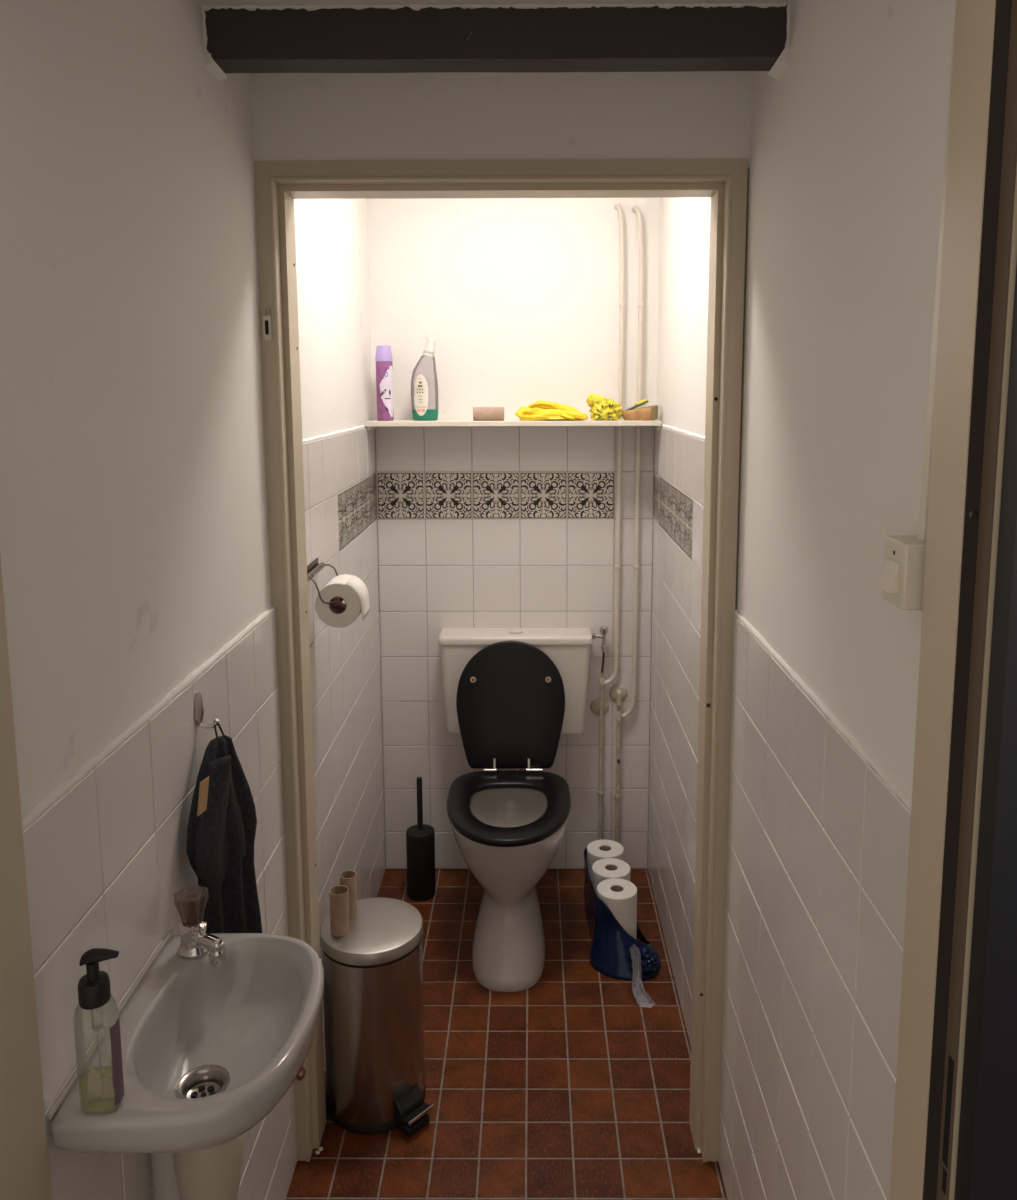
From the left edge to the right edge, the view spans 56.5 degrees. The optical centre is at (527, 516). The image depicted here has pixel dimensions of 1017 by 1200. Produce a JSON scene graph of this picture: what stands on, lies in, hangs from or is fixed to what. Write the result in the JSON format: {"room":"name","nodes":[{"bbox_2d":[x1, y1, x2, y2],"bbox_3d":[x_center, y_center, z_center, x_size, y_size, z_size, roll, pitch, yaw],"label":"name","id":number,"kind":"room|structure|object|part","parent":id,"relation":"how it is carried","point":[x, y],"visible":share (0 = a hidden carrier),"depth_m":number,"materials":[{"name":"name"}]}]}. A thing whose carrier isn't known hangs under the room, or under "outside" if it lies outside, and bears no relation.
{"room":"bathroom","nodes":[
{"label":"bathroom","id":0,"kind":"room"},
{"bbox_2d":[0,0,385,1199],"bbox_3d":[-0.550,0.072,1.987,0.134,2.570,2.342,0,8,0],"label":"wall","id":1,"kind":"structure","parent":0,"point":[134,535],"depth_m":1.24,"materials":[{"name":"white paint"}]},
{"bbox_2d":[46,930,323,1199],"bbox_3d":[-0.372,0.856,1.169,0.238,0.539,0.338,0,8,0],"label":"basin","id":2,"kind":"object","parent":1,"relation":"attached to","point":[209,1052],"visible":0.94,"depth_m":1.16,"materials":[{"name":"grey ceramic"}]},
{"bbox_2d":[73,948,124,1113],"bbox_3d":[-0.438,0.526,0.971,0.049,0.174,0.030,0,8,0],"label":"soap dispenser","id":3,"kind":"object","parent":2,"relation":"on","point":[94,991],"visible":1,"depth_m":0.97,"materials":[{"name":"clear plastic"}]},
{"bbox_2d":[73,995,122,1113],"bbox_3d":[-0.442,0.552,0.974,0.042,0.121,0.028,0,8,0],"label":"bottle","id":4,"kind":"object","parent":3,"relation":"attached to","point":[114,1068],"depth_m":0.98,"materials":[{"name":"plastic"}]},
{"bbox_2d":[174,885,225,965],"bbox_3d":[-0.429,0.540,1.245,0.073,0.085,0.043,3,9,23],"label":"tap","id":5,"kind":"object","parent":2,"relation":"attached to","point":[195,942],"visible":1,"depth_m":1.24,"materials":[{"name":"silver metal"}]},
{"bbox_3d":[-0.443,0.518,1.248,0.043,0.042,0.043,-3,8,-22],"label":"knob","id":6,"kind":"part","parent":5,"relation":"part of","materials":[{"name":"clear plastic"}]},
{"bbox_3d":[-0.416,0.566,1.241,0.043,0.034,0.021,3,9,24],"label":"spout","id":7,"kind":"part","parent":5,"relation":"part of","materials":[{"name":"silver metal"}]},
{"bbox_2d":[194,691,219,728],"bbox_3d":[-0.475,0.288,1.408,0.032,0.057,0.030,0,8,0],"label":"wall hook","id":8,"kind":"object","parent":1,"relation":"attached to","point":[198,703],"visible":1,"depth_m":1.41,"materials":[{"name":"silver metal"}]},
{"bbox_3d":[-0.489,0.286,1.408,0.005,0.052,0.030,0,8,0],"label":"hook plate","id":9,"kind":"part","parent":8,"relation":"part of","materials":[{"name":"silver metal"}]},
{"bbox_2d":[307,558,342,605],"bbox_3d":[-0.448,0.146,2.134,0.080,0.081,0.154,0,8,0],"label":"paper holder","id":10,"kind":"object","parent":1,"relation":"attached to","point":[313,568],"visible":0.82,"depth_m":2.10,"materials":[{"name":"grey metal"}]},
{"bbox_3d":[-0.487,0.122,2.139,0.003,0.035,0.121,0,8,0],"label":"plate","id":11,"kind":"part","parent":10,"relation":"part of","materials":[{"name":"grey metal"}]},
{"bbox_3d":[-0.446,0.162,2.069,0.065,0.058,0.020,0,8,0],"label":"wire arm","id":12,"kind":"part","parent":10,"relation":"part of","materials":[{"name":"brown"}]},
{"bbox_3d":[-0.445,0.141,2.206,0.064,0.061,0.012,1,8,11],"label":"wire arm","id":13,"kind":"part","parent":10,"relation":"part of","materials":[{"name":"brown"}]},
{"bbox_2d":[315,574,369,627],"bbox_3d":[-0.415,0.190,2.126,0.104,0.101,0.098,0,8,0],"label":"toilet roll","id":14,"kind":"object","parent":10,"relation":"hanging from","point":[350,588],"visible":0.94,"depth_m":2.08,"materials":[{"name":"white paper"}]},
{"bbox_2d":[338,474,376,549],"bbox_3d":[-0.486,-0.024,2.739,0.001,0.147,0.605,0,8,0],"label":"print","id":15,"kind":"object","parent":1,"relation":"attached to","point":[365,492],"depth_m":2.69},
{"bbox_2d":[0,0,1016,1199],"bbox_3d":[-0.057,0.513,0.503,0.996,2.098,0.945,0,8,0],"label":"door frame","id":16,"kind":"structure","parent":1,"relation":"in","point":[955,1127],"depth_m":0.84,"materials":[{"name":"beige paint"}]},
{"bbox_3d":[0.394,0.545,0.443,0.002,1.950,0.780,0,8,0],"label":"panel","id":17,"kind":"part","parent":16,"relation":"part of","materials":[{"name":"blue paint"}]},
{"bbox_2d":[186,722,261,932],"bbox_3d":[-0.448,0.505,1.414,0.047,0.398,0.184,1,8,11],"label":"hand towel","id":18,"kind":"object","parent":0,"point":[222,823],"visible":0.77,"depth_m":1.39,"materials":[{"name":"black fabric"}]},
{"bbox_2d":[197,0,791,10],"bbox_3d":[-0.048,-1.032,1.823,1.105,0.400,2.322,0,8,0],"label":"ceiling","id":19,"kind":"structure","parent":0,"point":[251,5],"depth_m":1.45,"materials":[{"name":"white paint"}]},
{"bbox_2d":[251,71,751,167],"bbox_3d":[-0.048,-0.901,1.745,0.925,0.520,0.100,0,8,0],"label":"wall","id":20,"kind":"structure","parent":0,"point":[689,114],"depth_m":1.72,"materials":[{"name":"white paint"}]},
{"bbox_2d":[254,159,747,1161],"bbox_3d":[-0.047,0.353,1.907,0.903,2.035,0.130,0,8,0],"label":"door frame","id":21,"kind":"structure","parent":20,"relation":"in","point":[277,183],"depth_m":1.83,"materials":[{"name":"beige paint"}]},
{"bbox_3d":[-0.486,-0.352,1.766,0.016,0.045,0.004,0,8,0],"label":"catch plate","id":22,"kind":"part","parent":21,"relation":"part of","materials":[{"name":"beige paint"}]},
{"bbox_2d":[286,869,727,1199],"bbox_3d":[-0.005,1.491,1.308,3.200,0.060,3.972,0,8,0],"label":"floor","id":23,"kind":"structure","parent":0,"point":[561,1087],"depth_m":2.22,"materials":[{"name":"brown tile"}]},
{"bbox_2d":[320,897,433,1136],"bbox_3d":[-0.336,1.127,2.147,0.256,0.435,0.247,0,8,0],"label":"pedal bin","id":24,"kind":"object","parent":23,"relation":"on","point":[373,991],"visible":0.94,"depth_m":2.07,"materials":[{"name":"silver metal"}]},
{"bbox_2d":[330,885,348,936],"bbox_3d":[-0.414,0.869,2.083,0.042,0.098,0.041,0,8,0],"label":"cardboard tube","id":25,"kind":"object","parent":24,"relation":"on","point":[339,894],"visible":1,"depth_m":2.07,"materials":[{"name":"brown cardboard"}]},
{"bbox_2d":[340,871,357,917],"bbox_3d":[-0.407,0.861,2.152,0.037,0.096,0.038,0,8,0],"label":"cardboard tube","id":26,"kind":"object","parent":24,"relation":"on","point":[347,878],"visible":0.71,"depth_m":2.14,"materials":[{"name":"brown cardboard"}]},
{"bbox_3d":[-0.350,0.927,2.129,0.229,0.034,0.229,0,8,0],"label":"bin lid","id":27,"kind":"part","parent":24,"relation":"part of","materials":[{"name":"silver metal"}]},
{"bbox_3d":[-0.233,1.314,2.075,0.002,0.008,0.072,7,11,42],"label":"pedal trim","id":28,"kind":"part","parent":24,"relation":"part of","materials":[{"name":"silver metal"}]},
{"bbox_2d":[406,777,435,900],"bbox_3d":[-0.343,1.025,3.030,0.091,0.395,0.091,0,8,0],"label":"toilet brush","id":29,"kind":"object","parent":23,"relation":"on","point":[420,838],"visible":1,"depth_m":3.01,"materials":[{"name":"black plastic"}]},
{"bbox_3d":[-0.343,0.915,3.015,0.018,0.173,0.018,0,8,0],"label":"handle","id":30,"kind":"part","parent":29,"relation":"part of","materials":[{"name":"black plastic"}]},
{"bbox_2d":[447,640,570,991],"bbox_3d":[-0.054,0.834,2.797,0.362,0.836,0.608,0,8,0],"label":"toilet","id":31,"kind":"object","parent":23,"relation":"on","point":[508,827],"visible":1,"depth_m":2.87,"materials":[{"name":"grey ceramic"}]},
{"bbox_3d":[-0.054,0.834,2.725,0.362,0.022,0.465,0,8,0],"label":"seat","id":32,"kind":"part","parent":31,"relation":"part of","materials":[{"name":"black plastic"}]},
{"bbox_3d":[-0.052,0.587,2.953,0.340,0.389,0.086,0,8,0],"label":"lid","id":33,"kind":"part","parent":31,"relation":"part of","materials":[{"name":"black plastic"}]},
{"bbox_2d":[584,847,660,1007],"bbox_3d":[0.277,1.165,2.752,0.204,0.188,0.550,0,8,0],"label":"plastic bag","id":34,"kind":"object","parent":23,"relation":"on","point":[614,953],"visible":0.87,"depth_m":2.65,"materials":[{"name":"blue plastic"}]},
{"bbox_2d":[626,922,636,938],"bbox_3d":[0.257,1.213,2.729,0.115,0.098,0.115,0,8,0],"label":"toilet roll","id":35,"kind":"object","parent":23,"relation":"on","point":[632,932],"visible":0.12,"depth_m":2.69,"materials":[{"name":"white paper"}]},
{"bbox_2d":[597,878,636,930],"bbox_3d":[0.256,1.114,2.716,0.115,0.098,0.115,0,8,0],"label":"toilet roll","id":36,"kind":"object","parent":35,"relation":"on","point":[620,895],"visible":0.8,"depth_m":2.68,"materials":[{"name":"white paper"}]},
{"bbox_3d":[0.251,1.197,2.847,0.115,0.098,0.115,0,8,0],"label":"toilet roll","id":37,"kind":"object","parent":23,"relation":"on","visible":0},
{"bbox_2d":[592,858,630,894],"bbox_3d":[0.250,1.098,2.834,0.115,0.098,0.115,0,8,0],"label":"toilet roll","id":38,"kind":"object","parent":37,"relation":"on","point":[607,868],"visible":0.44,"depth_m":2.81,"materials":[{"name":"white paper"}]},
{"bbox_3d":[0.242,1.181,2.966,0.115,0.098,0.115,0,8,0],"label":"toilet roll","id":39,"kind":"object","parent":23,"relation":"on","visible":0},
{"bbox_2d":[587,840,623,880],"bbox_3d":[0.242,1.082,2.952,0.115,0.098,0.115,0,8,0],"label":"toilet roll","id":40,"kind":"object","parent":39,"relation":"on","point":[597,850],"visible":0.49,"depth_m":2.93,"materials":[{"name":"white paper"}]},
{"bbox_2d":[367,198,659,868],"bbox_3d":[-0.040,-0.082,3.091,0.945,2.570,0.109,0,8,0],"label":"wall","id":41,"kind":"structure","parent":0,"point":[518,298],"depth_m":3.03,"materials":[{"name":"white paint"}]},
{"bbox_2d":[378,473,613,517],"bbox_3d":[-0.102,-0.066,3.039,0.758,0.147,0.001,0,8,0],"label":"print","id":42,"kind":"object","parent":41,"relation":"attached to","point":[393,488],"depth_m":3.04},
{"bbox_2d":[366,419,661,429],"bbox_3d":[-0.041,-0.284,2.929,0.889,0.028,0.174,0,8,0],"label":"wall shelf","id":43,"kind":"object","parent":41,"relation":"attached to","point":[373,424],"visible":0.95,"depth_m":2.84,"materials":[{"name":"beige paint"}]},
{"bbox_2d":[375,345,393,420],"bbox_3d":[-0.436,-0.406,2.889,0.052,0.227,0.052,0,8,0],"label":"aerosol can","id":44,"kind":"object","parent":43,"relation":"on","point":[383,358],"visible":1,"depth_m":2.87,"materials":[{"name":"purple metal"}]},
{"bbox_2d":[411,338,438,420],"bbox_3d":[-0.315,-0.417,2.891,0.085,0.248,0.057,0,8,0],"label":"bottle","id":45,"kind":"object","parent":43,"relation":"on","point":[420,413],"visible":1,"depth_m":2.88,"materials":[{"name":"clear plastic"}]},
{"bbox_2d":[417,381,422,399],"bbox_3d":[-0.326,-0.377,2.870,0.021,0.063,0.002,1,8,12],"label":"print","id":46,"kind":"object","parent":45,"relation":"on","point":[419,383],"depth_m":2.87,"materials":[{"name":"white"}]},
{"bbox_2d":[473,407,503,420],"bbox_3d":[-0.118,-0.312,2.885,0.094,0.041,0.041,0,8,0],"label":"cardboard tube","id":47,"kind":"object","parent":43,"relation":"on","point":[479,413],"visible":1,"depth_m":2.87,"materials":[{"name":"brown cardboard"}]},
{"bbox_2d":[515,400,587,420],"bbox_3d":[0.074,-0.324,2.889,0.222,0.060,0.111,0,8,0],"label":"gloves","id":48,"kind":"object","parent":43,"relation":"on","point":[540,410],"visible":1,"depth_m":2.86,"materials":[{"name":"yellow rubber"}]},
{"bbox_2d":[586,393,622,419],"bbox_3d":[0.236,-0.335,2.887,0.112,0.082,0.081,0,8,0],"label":"cloth","id":49,"kind":"object","parent":43,"relation":"on","point":[602,408],"visible":1,"depth_m":2.87,"materials":[{"name":"yellow fabric"}]},
{"bbox_2d":[622,405,657,420],"bbox_3d":[0.343,-0.316,2.888,0.111,0.045,0.076,0,8,0],"label":"oval dish","id":50,"kind":"object","parent":43,"relation":"on","point":[650,412],"visible":0.99,"depth_m":2.86,"materials":[{"name":"brown wood"}]},
{"bbox_2d":[627,399,648,409],"bbox_3d":[0.335,-0.339,2.885,0.067,0.038,0.044,0,8,0],"label":"pad","id":51,"kind":"object","parent":50,"relation":"in","point":[642,402],"visible":0.95,"depth_m":2.87,"materials":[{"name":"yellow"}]},
{"bbox_2d":[438,628,591,769],"bbox_3d":[-0.038,0.666,3.080,0.489,0.612,0.118,0,8,0],"label":"toilet cistern","id":52,"kind":"object","parent":41,"relation":"attached to","point":[568,648],"visible":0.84,"depth_m":3.01,"materials":[{"name":"white ceramic"}]},
{"bbox_3d":[-0.038,0.548,3.067,0.477,0.301,0.112,0,8,0],"label":"tank","id":53,"kind":"part","parent":52,"relation":"part of","materials":[{"name":"white ceramic"}]},
{"bbox_3d":[-0.039,0.386,3.042,0.489,0.026,0.118,0,8,0],"label":"tank lid","id":54,"kind":"part","parent":52,"relation":"part of","materials":[{"name":"white ceramic"}]},
{"bbox_2d":[591,698,608,714],"bbox_3d":[0.239,0.631,3.129,0.060,0.060,0.010,0,8,0],"label":"rosette","id":55,"kind":"object","parent":41,"relation":"attached to","point":[595,704],"visible":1,"depth_m":3.13,"materials":[{"name":"paint"}]},
{"bbox_2d":[597,671,604,839],"bbox_3d":[0.243,0.853,3.148,0.024,0.698,0.034,0,8,0],"label":"riser pipe","id":56,"kind":"object","parent":41,"relation":"attached to","point":[600,793],"visible":0.95,"depth_m":3.13,"materials":[{"name":"metal"}]},
{"bbox_2d":[591,626,607,672],"bbox_3d":[0.225,0.433,3.069,0.070,0.156,0.025,0,8,0],"label":"angle valve","id":57,"kind":"object","parent":56,"relation":"attached to","point":[603,629],"visible":0.98,"depth_m":3.06,"materials":[{"name":"silver metal"}]},
{"bbox_3d":[0.247,0.376,3.061,0.026,0.040,0.025,0,8,0],"label":"valve handle","id":58,"kind":"part","parent":57,"relation":"part of","materials":[{"name":"silver metal"}]},
{"bbox_2d":[604,204,624,684],"bbox_3d":[0.275,-0.203,3.008,0.061,1.528,0.038,0,8,0],"label":"pipe","id":59,"kind":"object","parent":41,"relation":"attached to","point":[621,304],"visible":0.99,"depth_m":3.00,"materials":[{"name":"white metal"}]},
{"bbox_2d":[614,706,621,842],"bbox_3d":[0.300,0.902,3.151,0.024,0.598,0.041,0,8,0],"label":"riser pipe","id":60,"kind":"object","parent":41,"relation":"attached to","point":[617,796],"visible":0.94,"depth_m":3.14,"materials":[{"name":"metal"}]},
{"bbox_2d":[609,684,626,705],"bbox_3d":[0.300,0.588,3.108,0.060,0.060,0.038,0,8,0],"label":"rosette","id":61,"kind":"object","parent":41,"relation":"attached to","point":[617,693],"visible":1,"depth_m":3.12,"materials":[{"name":"paint"}]},
{"bbox_3d":[0.300,0.594,3.103,0.017,0.051,0.027,0,8,0],"label":"stem","id":62,"kind":"part","parent":61,"relation":"part of","materials":[{"name":"paint"}]},
{"bbox_2d":[621,206,643,717],"bbox_3d":[0.331,-0.144,3.016,0.068,1.635,0.038,0,8,0],"label":"pipe","id":63,"kind":"object","parent":41,"relation":"attached to","point":[640,304],"visible":0.98,"depth_m":3.00,"materials":[{"name":"white metal"}]},
{"bbox_2d":[648,0,955,1199],"bbox_3d":[0.460,0.070,1.983,0.136,2.570,2.342,0,8,0],"label":"wall","id":64,"kind":"structure","parent":0,"point":[848,124],"depth_m":1.32,"materials":[{"name":"white paint"}]},
{"bbox_2d":[205,5,786,72],"bbox_3d":[-0.049,-0.756,1.494,0.965,0.088,0.062,0,8,0],"label":"ceiling beam","id":65,"kind":"structure","parent":64,"relation":"attached to","point":[405,39],"depth_m":1.47,"materials":[{"name":"brown paint"}]},
{"bbox_2d":[653,476,692,558],"bbox_3d":[0.403,-0.016,2.670,0.001,0.147,0.737,0,8,0],"label":"tile border","id":66,"kind":"object","parent":64,"relation":"attached to","point":[691,512],"depth_m":2.61,"materials":[{"name":"grey tile"}]},
{"bbox_2d":[878,535,925,609],"bbox_3d":[0.381,0.056,0.946,0.047,0.066,0.058,0,8,0],"label":"light switch","id":67,"kind":"object","parent":64,"relation":"attached to","point":[901,582],"visible":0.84,"depth_m":0.92,"materials":[{"name":"beige plastic"}]},
{"bbox_2d":[918,7,955,541],"bbox_3d":[0.395,-0.264,0.883,0.015,0.587,0.039,0,8,0],"label":"cable trunking","id":68,"kind":"object","parent":64,"relation":"attached to","point":[922,530],"visible":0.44,"depth_m":0.91,"materials":[{"name":"beige plastic"}]}
]}

